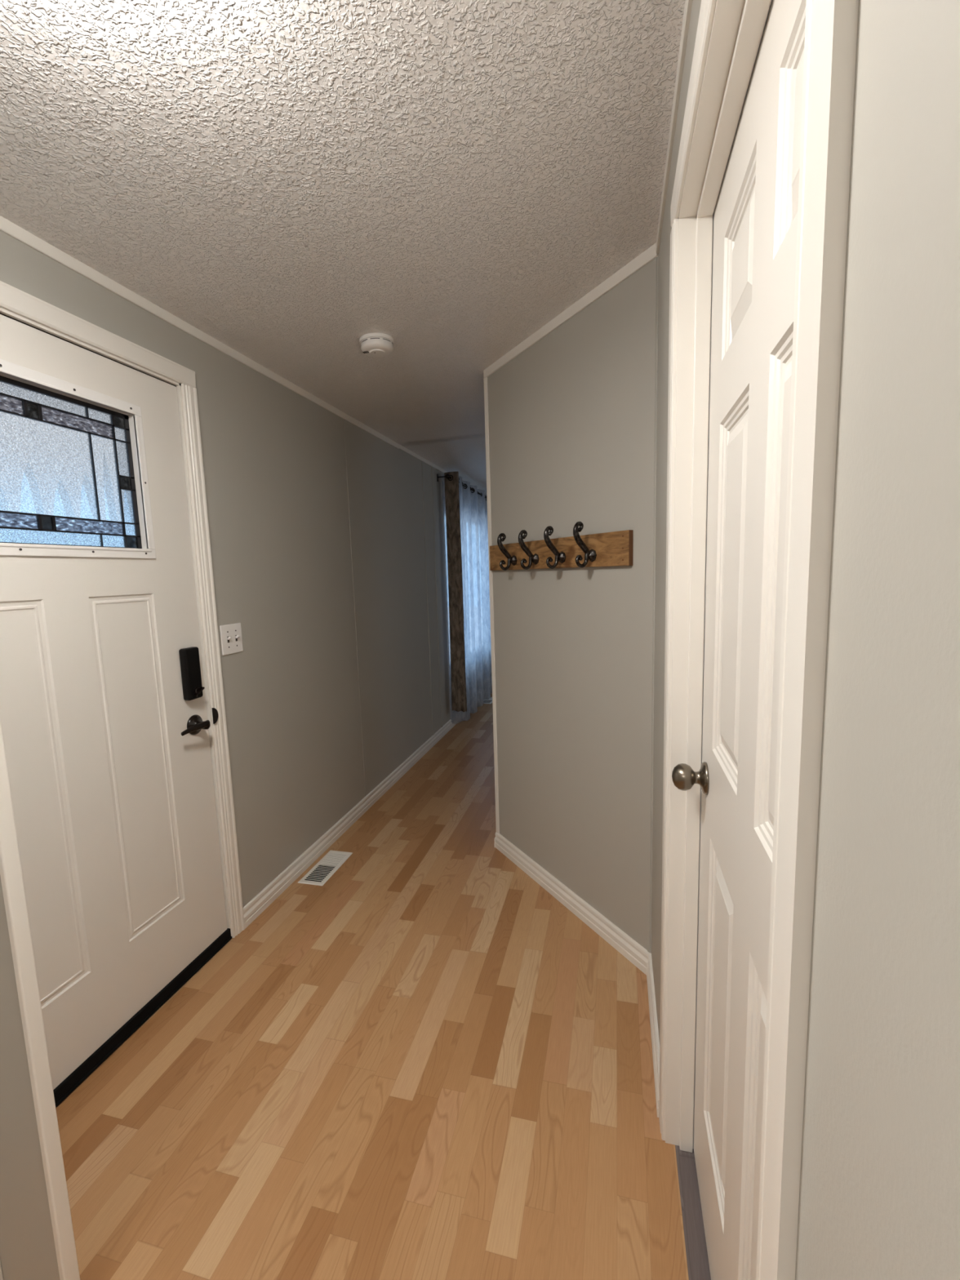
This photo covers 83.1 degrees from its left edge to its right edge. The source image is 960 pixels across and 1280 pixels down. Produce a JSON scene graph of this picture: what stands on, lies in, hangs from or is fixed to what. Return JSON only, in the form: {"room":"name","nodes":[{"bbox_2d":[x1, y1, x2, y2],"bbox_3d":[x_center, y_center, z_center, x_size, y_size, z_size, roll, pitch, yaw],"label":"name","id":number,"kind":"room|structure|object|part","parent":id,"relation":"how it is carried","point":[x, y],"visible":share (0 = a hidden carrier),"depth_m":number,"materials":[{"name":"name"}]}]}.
{"room":"entrance hallway","nodes":[
{"label":"entrance hallway","id":0,"kind":"room"},
{"bbox_2d":[0,876,60,1279],"bbox_3d":[-1.039,0.160,0.958,0.454,2.307,0.022,0,7,14],"label":"wall partition","id":1,"kind":"structure","parent":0,"point":[28,1251],"depth_m":1.00,"materials":[{"name":"grey paint"}]},
{"bbox_2d":[0,1260,3,1279],"bbox_3d":[-1.015,0.162,0.935,0.095,2.307,0.012,0,7,14],"label":"trim","id":2,"kind":"structure","parent":1,"relation":"attached to","point":[1,1270],"depth_m":1.06,"materials":[{"name":"white paint"}]},
{"bbox_2d":[0,719,79,1279],"bbox_3d":[-0.811,0.158,0.899,0.014,2.313,0.027,0,7,14],"label":"trim","id":3,"kind":"structure","parent":1,"relation":"attached to","point":[11,870],"depth_m":0.96,"materials":[{"name":"white paint"}]},
{"bbox_2d":[0,231,450,906],"bbox_3d":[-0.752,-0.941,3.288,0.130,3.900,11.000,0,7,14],"label":"wall","id":4,"kind":"structure","parent":0,"point":[274,458],"depth_m":2.62,"materials":[{"name":"grey paint"}]},
{"bbox_2d":[0,280,195,387],"bbox_3d":[-1.148,-0.858,1.417,0.016,0.057,1.067,0,7,14],"label":"trim","id":5,"kind":"structure","parent":4,"relation":"attached to","point":[15,300],"depth_m":1.54,"materials":[{"name":"white paint"}]},
{"bbox_2d":[0,314,231,1107],"bbox_3d":[-1.122,0.208,1.550,0.107,2.065,0.942,0,7,14],"label":"door","id":6,"kind":"structure","parent":4,"relation":"in","point":[105,725],"depth_m":1.61,"materials":[{"name":"white paint"}]},
{"bbox_3d":[-1.214,-0.592,1.320,0.003,0.041,0.198,0,7,14],"label":"glass pane","id":7,"kind":"part","parent":6,"relation":"part of","materials":[{"name":"grey glass"}]},
{"bbox_3d":[-1.205,-0.302,1.356,0.003,0.040,0.198,0,7,14],"label":"glass pane","id":8,"kind":"part","parent":6,"relation":"part of","materials":[{"name":"grey glass"}]},
{"bbox_3d":[-1.185,-0.607,1.434,0.003,0.041,0.038,0,7,14],"label":"glass pane","id":9,"kind":"part","parent":6,"relation":"part of","materials":[{"name":"black glass"}]},
{"bbox_3d":[-1.177,-0.317,1.470,0.003,0.040,0.038,0,7,14],"label":"glass pane","id":10,"kind":"part","parent":6,"relation":"part of","materials":[{"name":"black glass"}]},
{"bbox_3d":[-1.178,-0.463,1.463,0.003,0.252,0.293,0,7,14],"label":"glass pane","id":11,"kind":"part","parent":6,"relation":"part of","materials":[{"name":"glass"}]},
{"bbox_3d":[-1.184,-0.651,1.440,0.003,0.044,0.457,0,7,14],"label":"glass pane","id":12,"kind":"part","parent":6,"relation":"part of","materials":[{"name":"clear glass"}]},
{"bbox_3d":[-1.173,-0.279,1.486,0.003,0.040,0.457,0,7,14],"label":"glass pane","id":13,"kind":"part","parent":6,"relation":"part of","materials":[{"name":"glass"}]},
{"bbox_3d":[-1.154,-0.624,1.558,0.003,0.041,0.221,0,7,14],"label":"glass pane","id":14,"kind":"part","parent":6,"relation":"part of","materials":[{"name":"grey glass"}]},
{"bbox_3d":[-1.171,-0.466,1.461,0.050,0.480,0.625,0,7,14],"label":"lite frame","id":15,"kind":"part","parent":6,"relation":"part of","materials":[{"name":"white plastic"}]},
{"bbox_3d":[-1.145,-0.334,1.594,0.003,0.040,0.221,0,7,14],"label":"glass pane","id":16,"kind":"part","parent":6,"relation":"part of","materials":[{"name":"grey glass"}]},
{"bbox_3d":[-1.133,-0.487,1.643,0.003,0.252,0.082,0,7,14],"label":"glass pane","id":17,"kind":"part","parent":6,"relation":"part of","materials":[{"name":"glass"}]},
{"bbox_3d":[-1.121,-0.683,1.687,0.003,0.044,0.057,0,7,14],"label":"glass pane","id":18,"kind":"part","parent":6,"relation":"part of","materials":[{"name":"black glass"}]},
{"bbox_3d":[-1.119,-0.588,1.699,0.003,0.149,0.057,0,7,14],"label":"glass pane","id":19,"kind":"part","parent":6,"relation":"part of","materials":[{"name":"clear glass"}]},
{"bbox_3d":[-1.116,-0.495,1.710,0.003,0.038,0.057,0,7,14],"label":"glass pane","id":20,"kind":"part","parent":6,"relation":"part of","materials":[{"name":"black glass"}]},
{"bbox_3d":[-1.113,-0.404,1.721,0.003,0.145,0.057,0,7,14],"label":"glass pane","id":21,"kind":"part","parent":6,"relation":"part of","materials":[{"name":"glass"}]},
{"bbox_3d":[-1.110,-0.312,1.733,0.003,0.040,0.057,0,7,14],"label":"glass pane","id":22,"kind":"part","parent":6,"relation":"part of","materials":[{"name":"black glass"}]},
{"bbox_3d":[-0.993,0.308,1.897,0.020,0.029,0.117,1,8,20],"label":"lever","id":23,"kind":"part","parent":6,"relation":"part of","materials":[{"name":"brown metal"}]},
{"bbox_3d":[-1.001,0.306,1.947,0.060,0.072,0.072,0,7,14],"label":"lever handle","id":24,"kind":"part","parent":6,"relation":"part of","materials":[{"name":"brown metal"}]},
{"bbox_2d":[0,306,232,937],"bbox_3d":[-1.177,0.199,1.570,0.147,2.087,0.973,0,7,14],"label":"trim","id":25,"kind":"structure","parent":4,"relation":"attached to","point":[3,312],"depth_m":1.94,"materials":[{"name":"white paint"}]},
{"bbox_3d":[-0.990,0.282,2.027,0.003,0.062,0.024,1,8,24],"label":"strike plate","id":26,"kind":"part","parent":25,"relation":"part of","materials":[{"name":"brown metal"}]},
{"bbox_2d":[0,215,399,448],"bbox_3d":[-1.296,-0.963,0.844,0.007,0.044,6.040,0,7,14],"label":"trim","id":27,"kind":"structure","parent":4,"relation":"attached to","point":[7,227],"depth_m":1.76,"materials":[{"name":"white paint"}]},
{"bbox_2d":[181,383,244,937],"bbox_3d":[-0.994,0.139,2.034,0.016,2.082,0.057,0,7,14],"label":"trim","id":28,"kind":"structure","parent":4,"relation":"attached to","point":[189,397],"depth_m":2.02,"materials":[{"name":"white paint"}]},
{"bbox_2d":[219,622,243,655],"bbox_3d":[-0.969,-0.005,2.126,0.020,0.116,0.117,0,7,14],"label":"light switch","id":29,"kind":"object","parent":4,"relation":"attached to","point":[231,638],"visible":1,"depth_m":2.12,"materials":[{"name":"white plastic"}]},
{"bbox_2d":[243,719,455,928],"bbox_3d":[-0.126,0.692,5.491,0.016,0.080,6.873,0,7,14],"label":"baseboard","id":30,"kind":"structure","parent":4,"relation":"attached to","point":[261,901],"depth_m":2.83,"materials":[{"name":"white paint"}]},
{"bbox_2d":[343,418,365,792],"bbox_3d":[-0.723,-0.141,3.139,0.002,2.188,0.005,0,7,14],"label":"trim","id":31,"kind":"structure","parent":4,"relation":"attached to","point":[344,419],"depth_m":3.13,"materials":[{"name":"grey paint"}]},
{"bbox_2d":[421,462,434,735],"bbox_3d":[-0.417,-0.300,4.350,0.004,2.188,0.022,0,7,14],"label":"trim","id":32,"kind":"structure","parent":4,"relation":"attached to","point":[421,462],"depth_m":4.35,"materials":[{"name":"grey paint"}]},
{"bbox_2d":[399,444,462,480],"bbox_3d":[0.036,-1.666,6.135,0.007,0.042,4.958,0,7,14],"label":"trim","id":33,"kind":"structure","parent":4,"relation":"attached to","point":[404,449],"depth_m":4.19,"materials":[{"name":"white paint"}]},
{"bbox_2d":[431,466,443,727],"bbox_3d":[-0.360,-0.330,4.575,0.004,2.188,0.030,0,7,14],"label":"trim","id":34,"kind":"structure","parent":4,"relation":"attached to","point":[431,467],"depth_m":4.56,"materials":[{"name":"grey paint"}]},
{"bbox_2d":[436,473,487,498],"bbox_3d":[-0.011,-1.521,5.712,0.122,0.060,2.514,0,7,14],"label":"curtain rod","id":35,"kind":"object","parent":4,"relation":"attached to","point":[446,476],"visible":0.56,"depth_m":4.58,"materials":[{"name":"black metal"}]},
{"bbox_2d":[444,471,466,711],"bbox_3d":[-0.209,-0.396,4.756,0.139,2.086,0.096,0,7,14],"label":"patterned curtain","id":36,"kind":"object","parent":35,"relation":"hanging from","point":[459,697],"visible":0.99,"depth_m":4.72,"materials":[{"name":"brown fabric"}]},
{"bbox_2d":[441,474,484,724],"bbox_3d":[-0.112,-0.383,5.223,0.112,2.231,0.909,1,7,18],"label":"sheer curtain","id":37,"kind":"object","parent":35,"relation":"hanging from","point":[468,498],"visible":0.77,"depth_m":5.21,"materials":[{"name":"white fabric"}]},
{"bbox_2d":[477,488,492,699],"bbox_3d":[0.120,-0.501,6.115,0.072,2.231,0.898,0,7,14],"label":"sheer curtain","id":38,"kind":"object","parent":35,"relation":"hanging from","point":[482,500],"visible":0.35,"depth_m":5.80,"materials":[{"name":"white fabric"}]},
{"bbox_2d":[0,0,685,493],"bbox_3d":[1.585,-1.708,2.599,4.998,0.900,11.200,0,7,14],"label":"ceiling","id":39,"kind":"structure","parent":0,"point":[291,182],"depth_m":1.23,"materials":[{"name":"white"}]},
{"bbox_2d":[359,333,394,357],"bbox_3d":[-0.403,-1.150,2.126,0.134,0.055,0.134,-2,7,14],"label":"smoke detector","id":40,"kind":"object","parent":39,"relation":"attached to","point":[372,344],"visible":1,"depth_m":2.09,"materials":[{"name":"white plastic"}]},
{"bbox_2d":[55,693,711,1279],"bbox_3d":[1.667,1.022,2.938,4.998,0.050,11.200,0,7,14],"label":"floor","id":41,"kind":"structure","parent":0,"point":[417,1062],"depth_m":1.47,"materials":[{"name":"laminate"}]},
{"bbox_2d":[297,850,352,885],"bbox_3d":[-0.747,1.103,2.636,0.130,0.004,0.300,0,7,14],"label":"floor vent","id":42,"kind":"object","parent":41,"relation":"in","point":[327,866],"visible":1,"depth_m":2.62,"materials":[{"name":"white paint"}]},
{"bbox_2d":[483,697,492,703],"bbox_3d":[0.092,0.664,5.969,0.130,0.004,0.300,0,7,14],"label":"floor vent","id":43,"kind":"object","parent":41,"relation":"in","point":[490,700],"visible":0.44,"depth_m":5.92,"materials":[{"name":"white paint"}]},
{"bbox_2d":[398,432,484,445],"bbox_3d":[1.738,-1.783,3.143,4.768,0.861,0.100,0,7,14],"label":"trim","id":44,"kind":"structure","parent":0,"point":[452,437],"depth_m":3.70,"materials":[{"name":"white"}]},
{"bbox_2d":[487,256,658,953],"bbox_3d":[0.319,-0.193,2.693,0.541,2.500,2.087,-3,7,-8],"label":"wall","id":45,"kind":"structure","parent":0,"point":[570,416],"depth_m":2.05,"materials":[{"name":"grey paint"}]},
{"bbox_2d":[483,376,499,833],"bbox_3d":[0.057,-0.130,2.637,0.015,2.245,0.043,-3,7,-7],"label":"trim","id":46,"kind":"structure","parent":45,"relation":"attached to","point":[486,389],"depth_m":2.62,"materials":[{"name":"white paint"}]},
{"bbox_2d":[489,521,633,570],"bbox_3d":[0.237,-0.362,2.152,0.102,0.160,0.916,-6,8,-28],"label":"coat rack","id":47,"kind":"object","parent":45,"relation":"attached to","point":[612,548],"visible":1,"depth_m":2.04,"materials":[{"name":"brown wood"}]},
{"bbox_2d":[483,243,658,377],"bbox_3d":[0.270,-1.192,2.043,0.008,0.068,1.042,-6,8,-28],"label":"trim","id":48,"kind":"structure","parent":45,"relation":"attached to","point":[648,255],"depth_m":1.90,"materials":[{"name":"white paint"}]},
{"bbox_2d":[494,831,650,974],"bbox_3d":[0.332,1.072,2.326,0.016,0.080,1.051,-6,8,-28],"label":"baseboard","id":49,"kind":"structure","parent":45,"relation":"attached to","point":[619,940],"depth_m":2.19,"materials":[{"name":"white paint"}]},
{"bbox_2d":[647,257,657,952],"bbox_3d":[0.552,-0.025,1.738,0.003,2.228,0.012,-6,8,-28],"label":"trim","id":50,"kind":"structure","parent":45,"relation":"attached to","point":[655,280],"depth_m":1.72,"materials":[{"name":"grey paint"}]},
{"bbox_2d":[651,0,959,1279],"bbox_3d":[0.103,0.187,-0.312,0.115,2.500,4.202,0,7,14],"label":"wall","id":51,"kind":"structure","parent":0,"point":[879,1189],"depth_m":0.24,"materials":[{"name":"grey paint"}]},
{"bbox_2d":[646,953,659,1117],"bbox_3d":[0.523,1.153,1.629,0.016,0.080,0.510,0,7,14],"label":"baseboard","id":52,"kind":"structure","parent":51,"relation":"attached to","point":[651,988],"depth_m":1.59,"materials":[{"name":"white paint"}]},
{"bbox_2d":[658,217,678,1140],"bbox_3d":[0.427,0.194,1.232,0.011,2.087,0.055,0,7,14],"label":"trim","id":53,"kind":"structure","parent":51,"relation":"attached to","point":[674,230],"depth_m":1.20,"materials":[{"name":"white paint"}]},
{"bbox_2d":[655,0,692,253],"bbox_3d":[0.011,-0.889,-0.432,0.008,0.042,4.200,0,7,14],"label":"trim","id":54,"kind":"structure","parent":51,"relation":"attached to","point":[688,3],"depth_m":1.09,"materials":[{"name":"white paint"}]},
{"bbox_2d":[670,0,716,226],"bbox_3d":[0.288,-0.813,0.675,0.011,0.055,0.939,0,7,14],"label":"trim","id":55,"kind":"structure","parent":51,"relation":"attached to","point":[707,11],"depth_m":0.81,"materials":[{"name":"white paint"}]},
{"bbox_2d":[665,0,771,1152],"bbox_3d":[0.382,0.244,0.794,0.116,2.097,0.844,0,7,14],"label":"trim","id":56,"kind":"structure","parent":51,"relation":"attached to","point":[738,25],"depth_m":1.12,"materials":[{"name":"white paint"}]},
{"bbox_2d":[671,0,806,1279],"bbox_3d":[0.371,0.247,0.797,0.103,2.067,0.803,0,7,14],"label":"door","id":57,"kind":"structure","parent":51,"relation":"in","point":[754,236],"depth_m":0.81,"materials":[{"name":"white paint"}]},
{"bbox_3d":[0.437,0.287,1.132,0.068,0.067,0.067,0,7,14],"label":"knob","id":58,"kind":"part","parent":57,"relation":"part of","materials":[{"name":"silver metal"}]},
{"bbox_2d":[755,0,858,1279],"bbox_3d":[0.213,0.305,0.385,0.011,2.087,0.062,0,7,14],"label":"trim","id":59,"kind":"structure","parent":51,"relation":"attached to","point":[830,25],"depth_m":0.33,"materials":[{"name":"white paint"}]}
]}

